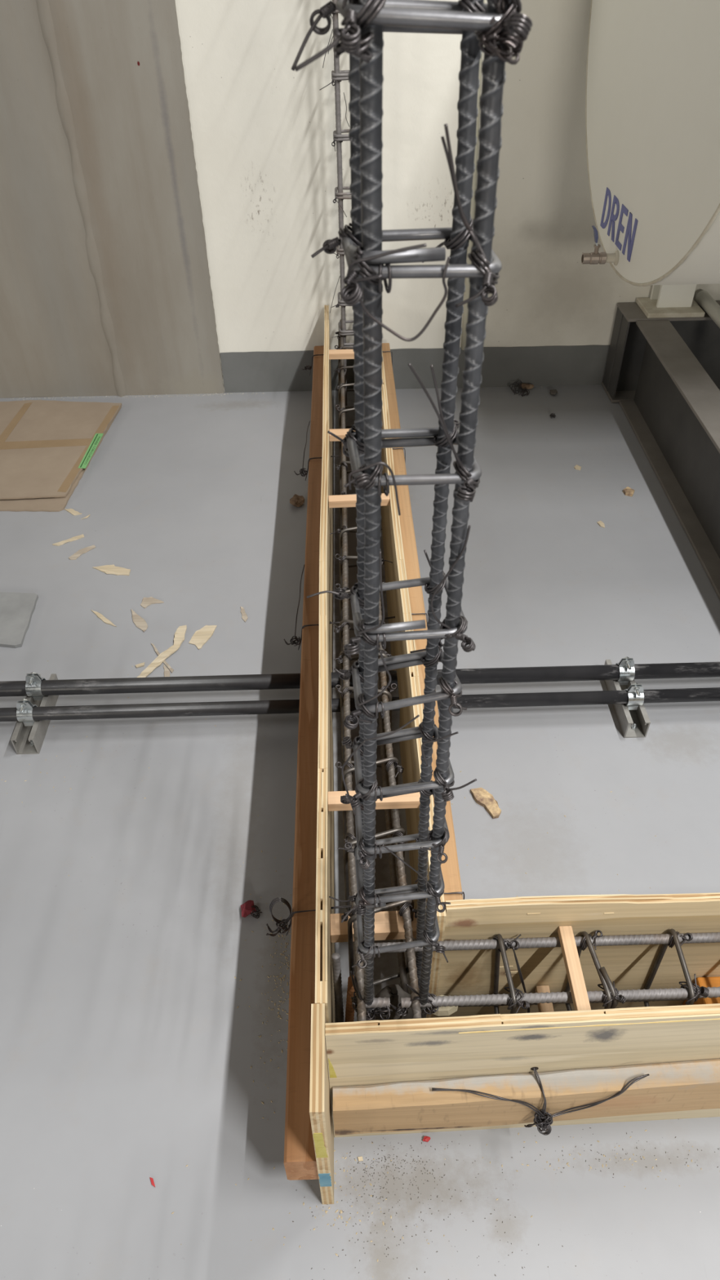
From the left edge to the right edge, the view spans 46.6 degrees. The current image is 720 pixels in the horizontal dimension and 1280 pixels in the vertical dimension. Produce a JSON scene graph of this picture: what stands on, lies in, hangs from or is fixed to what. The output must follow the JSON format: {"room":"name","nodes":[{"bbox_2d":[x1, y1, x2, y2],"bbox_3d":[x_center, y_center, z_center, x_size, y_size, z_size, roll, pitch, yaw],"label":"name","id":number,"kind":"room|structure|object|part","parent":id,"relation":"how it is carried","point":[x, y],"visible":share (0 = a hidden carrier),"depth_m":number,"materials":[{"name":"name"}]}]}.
{"room":"construction site","nodes":[
{"label":"construction site","id":0,"kind":"room"},
{"bbox_2d":[0,384,719,1279],"bbox_3d":[0.015,0.985,0.774,8.000,0.100,5.830,-1,42,-1],"label":"floor","id":1,"kind":"structure","parent":0,"point":[127,1051],"depth_m":1.43,"materials":[{"name":"grey paint"}]},
{"bbox_2d":[0,591,38,648],"bbox_3d":[-0.836,-0.045,1.846,0.222,0.008,0.184,-1,42,-1],"label":"board","id":2,"kind":"object","parent":1,"relation":"on","point":[16,609],"visible":1,"depth_m":1.85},
{"bbox_2d":[10,673,58,754],"bbox_3d":[-0.624,0.141,1.613,0.042,0.042,0.172,-1,42,-1],"label":"channel","id":3,"kind":"object","parent":1,"relation":"on","point":[25,740],"visible":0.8,"depth_m":1.57,"materials":[{"name":"metal"}]},
{"bbox_2d":[16,698,37,725],"bbox_3d":[-0.623,0.136,1.562,0.029,0.055,0.036,-1,42,-1],"label":"clamp","id":4,"kind":"object","parent":3,"relation":"attached to","point":[24,707],"visible":0.93,"depth_m":1.55,"materials":[{"name":"metal"}]},
{"bbox_2d":[25,671,45,700],"bbox_3d":[-0.625,0.089,1.611,0.029,0.059,0.038,-1,42,-1],"label":"clamp","id":5,"kind":"object","parent":3,"relation":"attached to","point":[33,685],"visible":0.91,"depth_m":1.60,"materials":[{"name":"metal"}]},
{"bbox_2d":[0,400,121,511],"bbox_3d":[-1.140,-0.537,2.390,0.815,0.016,0.616,-1,42,-1],"label":"cardboard sheet","id":6,"kind":"object","parent":1,"relation":"on","point":[46,447],"visible":1,"depth_m":2.39,"materials":[{"name":"beige cardboard"}]},
{"bbox_2d":[52,533,84,546],"bbox_3d":[-0.723,-0.247,2.073,0.079,0.003,0.014,-24,47,-23],"label":"chip","id":7,"kind":"object","parent":1,"relation":"on","point":[80,536],"visible":1,"depth_m":2.07,"materials":[{"name":"beige wood"}]},
{"bbox_2d":[64,508,81,515],"bbox_3d":[-0.746,-0.333,2.169,0.053,0.003,0.017,28,50,28],"label":"chip","id":8,"kind":"object","parent":1,"relation":"on","point":[72,511],"visible":1,"depth_m":2.17,"materials":[{"name":"beige wood"}]},
{"bbox_2d":[68,545,95,559],"bbox_3d":[-0.678,-0.215,2.037,0.023,0.003,0.073,26,49,27],"label":"chip","id":9,"kind":"object","parent":1,"relation":"on","point":[80,552],"visible":1,"depth_m":2.04,"materials":[{"name":"beige wood"}]},
{"bbox_2d":[90,609,116,626],"bbox_3d":[-0.569,-0.048,1.850,0.092,0.003,0.011,32,51,31],"label":"chip","id":10,"kind":"object","parent":1,"relation":"on","point":[100,615],"visible":1,"depth_m":1.85,"materials":[{"name":"beige wood"}]},
{"bbox_2d":[93,564,130,575],"bbox_3d":[-0.589,-0.168,1.983,0.098,0.003,0.036,6,42,7],"label":"chip","id":11,"kind":"object","parent":1,"relation":"on","point":[108,569],"visible":1,"depth_m":1.98,"materials":[{"name":"beige wood"}]},
{"bbox_2d":[131,608,147,631],"bbox_3d":[-0.490,-0.044,1.845,0.023,0.003,0.089,-24,47,-23],"label":"chip","id":12,"kind":"object","parent":1,"relation":"on","point":[139,621],"visible":1,"depth_m":1.84,"materials":[{"name":"beige wood"}]},
{"bbox_2d":[135,662,145,667],"bbox_3d":[-0.457,0.052,1.737,0.021,0.003,0.010,-16,44,-16],"label":"chip","id":13,"kind":"object","parent":1,"relation":"on","point":[141,664],"visible":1,"depth_m":1.74,"materials":[{"name":"beige wood"}]},
{"bbox_2d":[140,596,164,608],"bbox_3d":[-0.474,-0.089,1.894,0.049,0.003,0.037,-20,45,-20],"label":"chip","id":14,"kind":"object","parent":1,"relation":"on","point":[146,602],"visible":1,"depth_m":1.89,"materials":[{"name":"beige wood"}]},
{"bbox_2d":[150,1177,155,1186],"bbox_3d":[-0.259,0.677,1.043,0.003,0.002,0.014,-19,45,-19],"label":"scrap","id":15,"kind":"object","parent":1,"relation":"on","point":[151,1179],"visible":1,"depth_m":1.04,"materials":[{"name":"plastic"}]},
{"bbox_2d":[136,625,186,677],"bbox_3d":[-0.407,0.025,1.762,0.034,0.003,0.178,14,44,16],"label":"chip","id":16,"kind":"object","parent":1,"relation":"on","point":[180,633],"visible":0.94,"depth_m":1.76,"materials":[{"name":"beige wood"}]},
{"bbox_2d":[151,643,173,673],"bbox_3d":[-0.417,0.037,1.754,0.008,0.003,0.108,-26,48,-25],"label":"chip","id":17,"kind":"object","parent":1,"relation":"on","point":[165,663],"visible":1,"depth_m":1.74,"materials":[{"name":"beige wood"}]},
{"bbox_2d":[163,665,169,676],"bbox_3d":[-0.396,0.075,1.711,0.014,0.003,0.078,-7,42,-7],"label":"chip","id":18,"kind":"object","parent":1,"relation":"on","point":[166,672],"visible":0.5,"depth_m":1.72,"materials":[{"name":"beige wood"}]},
{"bbox_2d":[188,625,217,649],"bbox_3d":[-0.341,-0.009,1.804,0.038,0.003,0.082,14,44,16],"label":"chip","id":19,"kind":"object","parent":1,"relation":"on","point":[202,636],"visible":1,"depth_m":1.80,"materials":[{"name":"beige wood"}]},
{"bbox_2d":[240,606,248,622],"bbox_3d":[-0.258,-0.058,1.856,0.013,0.003,0.056,-11,43,-11],"label":"chip","id":20,"kind":"object","parent":1,"relation":"on","point":[244,616],"visible":1,"depth_m":1.85,"materials":[{"name":"beige wood"}]},
{"bbox_2d":[240,900,256,917],"bbox_3d":[-0.177,0.422,1.314,0.024,0.016,0.025,-14,44,-14],"label":"rag","id":21,"kind":"object","parent":1,"relation":"on","point":[246,908],"visible":1,"depth_m":1.31,"materials":[{"name":"red fabric"}]},
{"bbox_2d":[250,905,262,918],"bbox_3d":[-0.165,0.427,1.312,0.019,0.017,0.019,-31,50,-29],"label":"scrap","id":22,"kind":"object","parent":1,"relation":"on","point":[257,912],"visible":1,"depth_m":1.31,"materials":[{"name":"black metal"}]},
{"bbox_2d":[3,386,572,400],"bbox_3d":[-0.330,-0.788,2.667,2.155,0.002,0.028,-2,42,-1],"label":"crumbs","id":23,"kind":"object","parent":1,"relation":"on","point":[541,386],"visible":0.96,"depth_m":2.66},
{"bbox_2d":[289,493,304,506],"bbox_3d":[-0.165,-0.365,2.181,0.043,0.021,0.042,-32,50,-30],"label":"scrap","id":24,"kind":"object","parent":1,"relation":"on","point":[296,500],"visible":1,"depth_m":2.17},
{"bbox_2d":[309,1003,333,1204],"bbox_3d":[-0.042,0.541,0.960,0.014,0.311,0.107,-1,42,-1],"label":"plywood panel","id":25,"kind":"object","parent":1,"relation":"on","point":[320,1103],"visible":0.97,"depth_m":0.88,"materials":[{"name":"yellow wood"}]},
{"bbox_2d":[315,304,335,1022],"bbox_3d":[-0.069,-0.202,1.783,0.017,0.311,2.110,-1,42,-1],"label":"plywood panel","id":26,"kind":"object","parent":1,"relation":"on","point":[325,862],"visible":0.88,"depth_m":1.24,"materials":[{"name":"beige wood"}]},
{"bbox_2d":[284,346,324,1180],"bbox_3d":[-0.095,-0.136,1.762,0.039,0.073,2.198,-1,42,-1],"label":"timber beam","id":27,"kind":"structure","parent":26,"relation":"attached to","point":[300,1157],"depth_m":1.22,"materials":[{"name":"brown wood"}]},
{"bbox_2d":[300,351,392,375],"bbox_3d":[-0.042,-0.830,2.501,0.278,0.081,0.018,1,42,2],"label":"wire","id":28,"kind":"object","parent":27,"relation":"attached to","point":[308,366],"visible":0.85,"depth_m":2.51,"materials":[{"name":"black metal"}]},
{"bbox_2d":[293,420,405,480],"bbox_3d":[-0.028,-0.490,2.124,0.276,0.081,0.199,-1,42,-1],"label":"wire","id":29,"kind":"object","parent":27,"relation":"attached to","point":[305,472],"visible":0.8,"depth_m":2.06,"materials":[{"name":"black metal"}]},
{"bbox_2d":[284,564,427,650],"bbox_3d":[-0.011,-0.073,1.663,0.276,0.081,0.200,-1,42,-1],"label":"wire","id":30,"kind":"object","parent":27,"relation":"attached to","point":[299,639],"visible":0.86,"depth_m":1.60,"materials":[{"name":"black metal"}]},
{"bbox_2d":[266,891,464,936],"bbox_3d":[0.006,0.378,1.160,0.276,0.086,0.023,-5,42,-4],"label":"wire","id":31,"kind":"object","parent":27,"relation":"attached to","point":[279,927],"visible":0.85,"depth_m":1.15,"materials":[{"name":"metal"}]},
{"bbox_2d":[328,349,354,359],"bbox_3d":[-0.019,-0.740,2.161,0.123,0.016,0.027,-1,42,-1],"label":"stick","id":32,"kind":"object","parent":26,"relation":"attached to","point":[333,353],"visible":0.54,"depth_m":2.15,"materials":[{"name":"brown wood"}]},
{"bbox_2d":[328,428,382,441],"bbox_3d":[-0.010,-0.473,1.924,0.122,0.016,0.030,-1,42,-1],"label":"stick","id":33,"kind":"object","parent":26,"relation":"attached to","point":[340,433],"visible":0.33,"depth_m":1.92,"materials":[{"name":"brown wood"}]},
{"bbox_2d":[328,493,390,507],"bbox_3d":[0.000,-0.275,1.646,0.123,0.016,0.022,-3,42,-2],"label":"stick","id":34,"kind":"object","parent":26,"relation":"attached to","point":[339,500],"visible":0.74,"depth_m":1.64,"materials":[{"name":"brown wood"}]},
{"bbox_2d":[329,911,417,942],"bbox_3d":[0.024,0.369,1.079,0.124,0.020,0.030,-2,42,-2],"label":"stick","id":35,"kind":"object","parent":26,"relation":"attached to","point":[388,925],"visible":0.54,"depth_m":1.07,"materials":[{"name":"brown wood"}]},
{"bbox_2d":[327,790,420,811],"bbox_3d":[0.019,0.212,1.107,0.123,0.016,0.022,-1,42,-1],"label":"stick","id":36,"kind":"object","parent":26,"relation":"attached to","point":[410,800],"visible":0.56,"depth_m":1.10,"materials":[{"name":"brown wood"}]},
{"bbox_2d":[320,0,354,413],"bbox_3d":[-0.036,-1.258,2.051,0.167,1.480,0.107,-4,42,-3],"label":"column","id":37,"kind":"structure","parent":1,"relation":"on","point":[337,75],"depth_m":2.10,"materials":[{"name":"black metal"}]},
{"bbox_2d":[1,494,702,1277],"bbox_3d":[-0.038,0.250,1.513,1.550,0.001,1.648,-26,48,-26],"label":"sawdust","id":38,"kind":"object","parent":1,"relation":"on","point":[286,957],"visible":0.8,"depth_m":1.08},
{"bbox_2d":[357,1155,363,1161],"bbox_3d":[0.001,0.658,1.059,0.006,0.003,0.005,-7,42,-7],"label":"chip","id":39,"kind":"object","parent":1,"relation":"on","point":[360,1158],"visible":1,"depth_m":1.06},
{"bbox_2d":[329,319,421,1022],"bbox_3d":[-0.002,-0.175,1.769,0.130,0.252,2.061,-1,42,-1],"label":"cage","id":40,"kind":"object","parent":1,"relation":"on","point":[389,765],"visible":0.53,"depth_m":1.21,"materials":[{"name":"metal"}]},
{"bbox_2d":[349,928,719,1020],"bbox_3d":[0.393,0.444,1.030,0.810,0.233,0.107,-1,42,-1],"label":"cage","id":41,"kind":"object","parent":40,"relation":"attached to","point":[611,996],"visible":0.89,"depth_m":0.97,"materials":[{"name":"metal"}]},
{"bbox_2d":[557,925,591,1010],"bbox_3d":[0.249,0.391,0.966,0.016,0.013,0.125,-1,42,-1],"label":"stick","id":42,"kind":"object","parent":41,"relation":"on","point":[567,942],"visible":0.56,"depth_m":0.97,"materials":[{"name":"brown wood"}]},
{"bbox_2d":[373,984,413,1020],"bbox_3d":[0.041,0.504,1.083,0.064,0.200,0.064,-1,42,-1],"label":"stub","id":43,"kind":"object","parent":1,"relation":"on","point":[394,992],"visible":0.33,"depth_m":1.02,"materials":[{"name":"grey metal"}]},
{"bbox_2d":[290,0,532,1020],"bbox_3d":[0.025,0.047,0.664,0.116,1.400,0.124,-7,42,-7],"label":"column","id":44,"kind":"structure","parent":1,"relation":"on","point":[500,26],"depth_m":0.48,"materials":[{"name":"metal"}]},
{"bbox_2d":[380,352,446,1017],"bbox_3d":[0.067,-0.238,1.821,0.019,0.311,2.012,-1,42,-1],"label":"plywood panel","id":45,"kind":"object","parent":1,"relation":"on","point":[398,606],"visible":0.41,"depth_m":1.41,"materials":[{"name":"beige wood"}]},
{"bbox_2d":[382,342,462,902],"bbox_3d":[0.097,-0.215,1.828,0.040,0.083,1.943,-1,42,-1],"label":"board","id":46,"kind":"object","parent":45,"relation":"attached to","point":[450,869],"depth_m":1.68,"materials":[{"name":"beige wood"}]},
{"bbox_2d":[422,1136,430,1142],"bbox_3d":[0.085,0.641,1.073,0.011,0.008,0.006,-1,42,-1],"label":"scrap","id":47,"kind":"object","parent":1,"relation":"on","point":[426,1139],"visible":1,"depth_m":1.07,"materials":[{"name":"plastic"}]},
{"bbox_2d":[426,995,457,1016],"bbox_3d":[0.096,0.426,0.976,0.038,0.022,0.023,-1,42,-1],"label":"lump","id":48,"kind":"object","parent":1,"relation":"on","point":[447,1011],"visible":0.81,"depth_m":0.97,"materials":[{"name":"beige wood"}]},
{"bbox_2d":[470,787,501,818],"bbox_3d":[0.223,0.284,1.465,0.030,0.009,0.069,-17,45,-17],"label":"chip","id":49,"kind":"object","parent":1,"relation":"on","point":[482,797],"visible":1,"depth_m":1.46,"materials":[{"name":"beige wood"}]},
{"bbox_2d":[292,1127,719,1279],"bbox_3d":[0.213,0.703,1.008,0.612,0.001,0.245,-1,42,-1],"label":"crumbs","id":50,"kind":"object","parent":1,"relation":"on","point":[589,1127],"depth_m":1.05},
{"bbox_2d":[509,380,529,396],"bbox_3d":[0.503,-0.793,2.647,0.052,0.050,0.061,-11,43,-11],"label":"scrap","id":51,"kind":"object","parent":1,"relation":"on","point":[524,390],"visible":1,"depth_m":2.64,"materials":[{"name":"black metal"}]},
{"bbox_2d":[324,1003,719,1137],"bbox_3d":[0.382,0.507,0.991,0.836,0.312,0.014,-2,42,-2],"label":"plywood panel","id":52,"kind":"object","parent":1,"relation":"on","point":[367,1052],"visible":0.65,"depth_m":0.91,"materials":[{"name":"brown wood"}]},
{"bbox_2d":[333,1058,719,1135],"bbox_3d":[0.385,0.522,0.977,0.833,0.132,0.027,-2,42,-2],"label":"timber beam","id":53,"kind":"structure","parent":52,"relation":"attached to","point":[695,1085],"depth_m":0.95,"materials":[{"name":"beige wood"}]},
{"bbox_2d":[431,1067,648,1135],"bbox_3d":[0.204,0.538,0.971,0.244,0.113,0.050,-1,42,-1],"label":"wire","id":54,"kind":"object","parent":53,"relation":"attached to","point":[544,1120],"visible":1,"depth_m":0.95,"materials":[{"name":"black metal"}]},
{"bbox_2d":[534,985,554,1012],"bbox_3d":[0.245,0.507,1.070,0.017,0.015,0.125,-1,42,-1],"label":"stick","id":55,"kind":"object","parent":52,"relation":"attached to","point":[542,1007],"visible":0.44,"depth_m":1.09,"materials":[{"name":"brown wood"}]},
{"bbox_2d":[519,383,533,389],"bbox_3d":[0.529,-0.810,2.667,0.046,0.017,0.030,-16,44,-16],"label":"scrap","id":56,"kind":"object","parent":1,"relation":"on","point":[528,386],"visible":0.84,"depth_m":2.66,"materials":[{"name":"brown wood"}]},
{"bbox_2d":[550,389,557,395],"bbox_3d":[0.612,-0.782,2.638,0.026,0.012,0.033,-1,42,-1],"label":"scrap","id":57,"kind":"object","parent":1,"relation":"on","point":[553,392],"visible":1,"depth_m":2.63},
{"bbox_2d":[435,892,719,1017],"bbox_3d":[0.450,0.416,1.088,0.694,0.315,0.012,-1,42,-1],"label":"plywood panel","id":58,"kind":"object","parent":1,"relation":"on","point":[466,972],"visible":0.67,"depth_m":1.04,"materials":[{"name":"beige wood"}]},
{"bbox_2d":[573,464,581,470],"bbox_3d":[0.602,-0.477,2.307,0.020,0.003,0.022,16,45,18],"label":"chip","id":59,"kind":"object","parent":1,"relation":"on","point":[576,467],"visible":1,"depth_m":2.31,"materials":[{"name":"beige wood"}]},
{"bbox_2d":[596,520,604,528],"bbox_3d":[0.608,-0.291,2.101,0.013,0.003,0.031,-11,43,-11],"label":"chip","id":60,"kind":"object","parent":1,"relation":"on","point":[600,523],"visible":1,"depth_m":2.10,"materials":[{"name":"beige wood"}]},
{"bbox_2d":[604,659,650,737],"bbox_3d":[0.517,0.112,1.628,0.042,0.042,0.172,-1,42,-1],"label":"channel","id":61,"kind":"object","parent":1,"relation":"on","point":[633,723],"visible":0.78,"depth_m":1.59,"materials":[{"name":"metal"}]},
{"bbox_2d":[0,662,719,697],"bbox_3d":[-1.116,0.106,1.605,3.805,0.030,0.030,-2,42,-1],"label":"pipe","id":62,"kind":"object","parent":61,"relation":"on","point":[697,669],"visible":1,"depth_m":1.61,"materials":[{"name":"black metal"}]},
{"bbox_2d":[0,687,719,721],"bbox_3d":[-1.114,0.152,1.557,3.805,0.026,0.026,-2,42,-1],"label":"pipe","id":63,"kind":"object","parent":61,"relation":"on","point":[710,694],"visible":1,"depth_m":1.56,"materials":[{"name":"black metal"}]},
{"bbox_2d":[615,656,635,684],"bbox_3d":[0.516,0.060,1.625,0.029,0.059,0.038,-1,42,-1],"label":"clamp","id":64,"kind":"object","parent":61,"relation":"attached to","point":[627,670],"visible":0.92,"depth_m":1.61,"materials":[{"name":"metal"}]},
{"bbox_2d":[624,682,644,710],"bbox_3d":[0.517,0.107,1.576,0.029,0.055,0.036,-1,42,-1],"label":"clamp","id":65,"kind":"object","parent":61,"relation":"attached to","point":[635,691],"visible":0.94,"depth_m":1.56,"materials":[{"name":"metal"}]},
{"bbox_2d":[622,486,635,496],"bbox_3d":[0.710,-0.391,2.206,0.028,0.009,0.032,-29,49,-28],"label":"chip","id":66,"kind":"object","parent":1,"relation":"on","point":[628,491],"visible":1,"depth_m":2.20,"materials":[{"name":"beige wood"}]},
{"bbox_2d":[601,300,719,599],"bbox_3d":[1.676,-0.280,1.878,1.786,0.260,1.974,-1,42,-1],"label":"steel frame","id":67,"kind":"object","parent":1,"relation":"on","point":[663,373],"visible":1,"depth_m":2.27,"materials":[{"name":"grey paint"}]},
{"bbox_3d":[0.782,-0.875,2.552,0.006,0.242,0.122,-1,42,-1],"label":"stiffener plate","id":68,"kind":"part","parent":67,"relation":"part of","materials":[{"name":"grey paint"}]},
{"bbox_2d":[581,0,719,318],"bbox_3d":[1.481,-1.174,1.609,1.977,1.432,1.162,-1,42,-1],"label":"storage tank","id":69,"kind":"object","parent":67,"relation":"on","point":[652,96],"visible":1,"depth_m":1.64,"materials":[{"name":"beige paint"}]},
{"bbox_3d":[0.517,-0.886,1.836,0.020,0.042,0.015,-1,42,-1],"label":"valve handle","id":70,"kind":"part","parent":69,"relation":"part of","materials":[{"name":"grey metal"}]},
{"bbox_3d":[0.525,-0.867,1.854,0.013,0.018,0.015,-1,42,-1],"label":"valve stem","id":71,"kind":"part","parent":69,"relation":"part of","materials":[{"name":"silver metal"}]},
{"bbox_3d":[0.913,-0.980,2.462,0.165,0.014,0.126,-1,42,-1],"label":"plate","id":72,"kind":"part","parent":69,"relation":"part of","materials":[{"name":"white metal"}]},
{"bbox_3d":[0.915,-1.192,2.296,0.100,0.526,0.075,-1,42,-1],"label":"support leg","id":73,"kind":"part","parent":69,"relation":"part of","materials":[{"name":"beige paint"}]},
{"bbox_2d":[695,290,719,328],"bbox_3d":[1.027,-0.585,2.001,0.037,0.037,1.300,-1,42,0],"label":"pipe","id":74,"kind":"object","parent":67,"relation":"on","point":[704,299],"visible":1,"depth_m":2.41,"materials":[{"name":"paint"}]},
{"bbox_2d":[681,976,719,1005],"bbox_3d":[0.502,0.495,1.119,0.112,0.095,0.048,-1,42,-1],"label":"wood block","id":75,"kind":"object","parent":1,"relation":"on","point":[706,982],"visible":0.2,"depth_m":1.10,"materials":[{"name":"orange wood"}]},
{"bbox_2d":[0,0,719,398],"bbox_3d":[-0.074,-1.992,1.797,8.000,3.050,0.321,-1,42,-1],"label":"wall","id":76,"kind":"structure","parent":0,"point":[262,129],"depth_m":2.28,"materials":[{"name":"white paint"}]},
{"bbox_2d":[220,344,609,392],"bbox_3d":[1.255,-0.884,2.667,3.377,0.152,0.024,-1,42,-1],"label":"baseboard","id":77,"kind":"structure","parent":76,"relation":"attached to","point":[557,365],"depth_m":2.64,"materials":[{"name":"grey paint"}]},
{"bbox_2d":[461,0,485,350],"bbox_3d":[0.292,-1.934,1.669,0.057,2.772,0.021,-1,42,-1],"label":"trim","id":78,"kind":"structure","parent":76,"relation":"attached to","point":[474,178],"depth_m":2.32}
]}

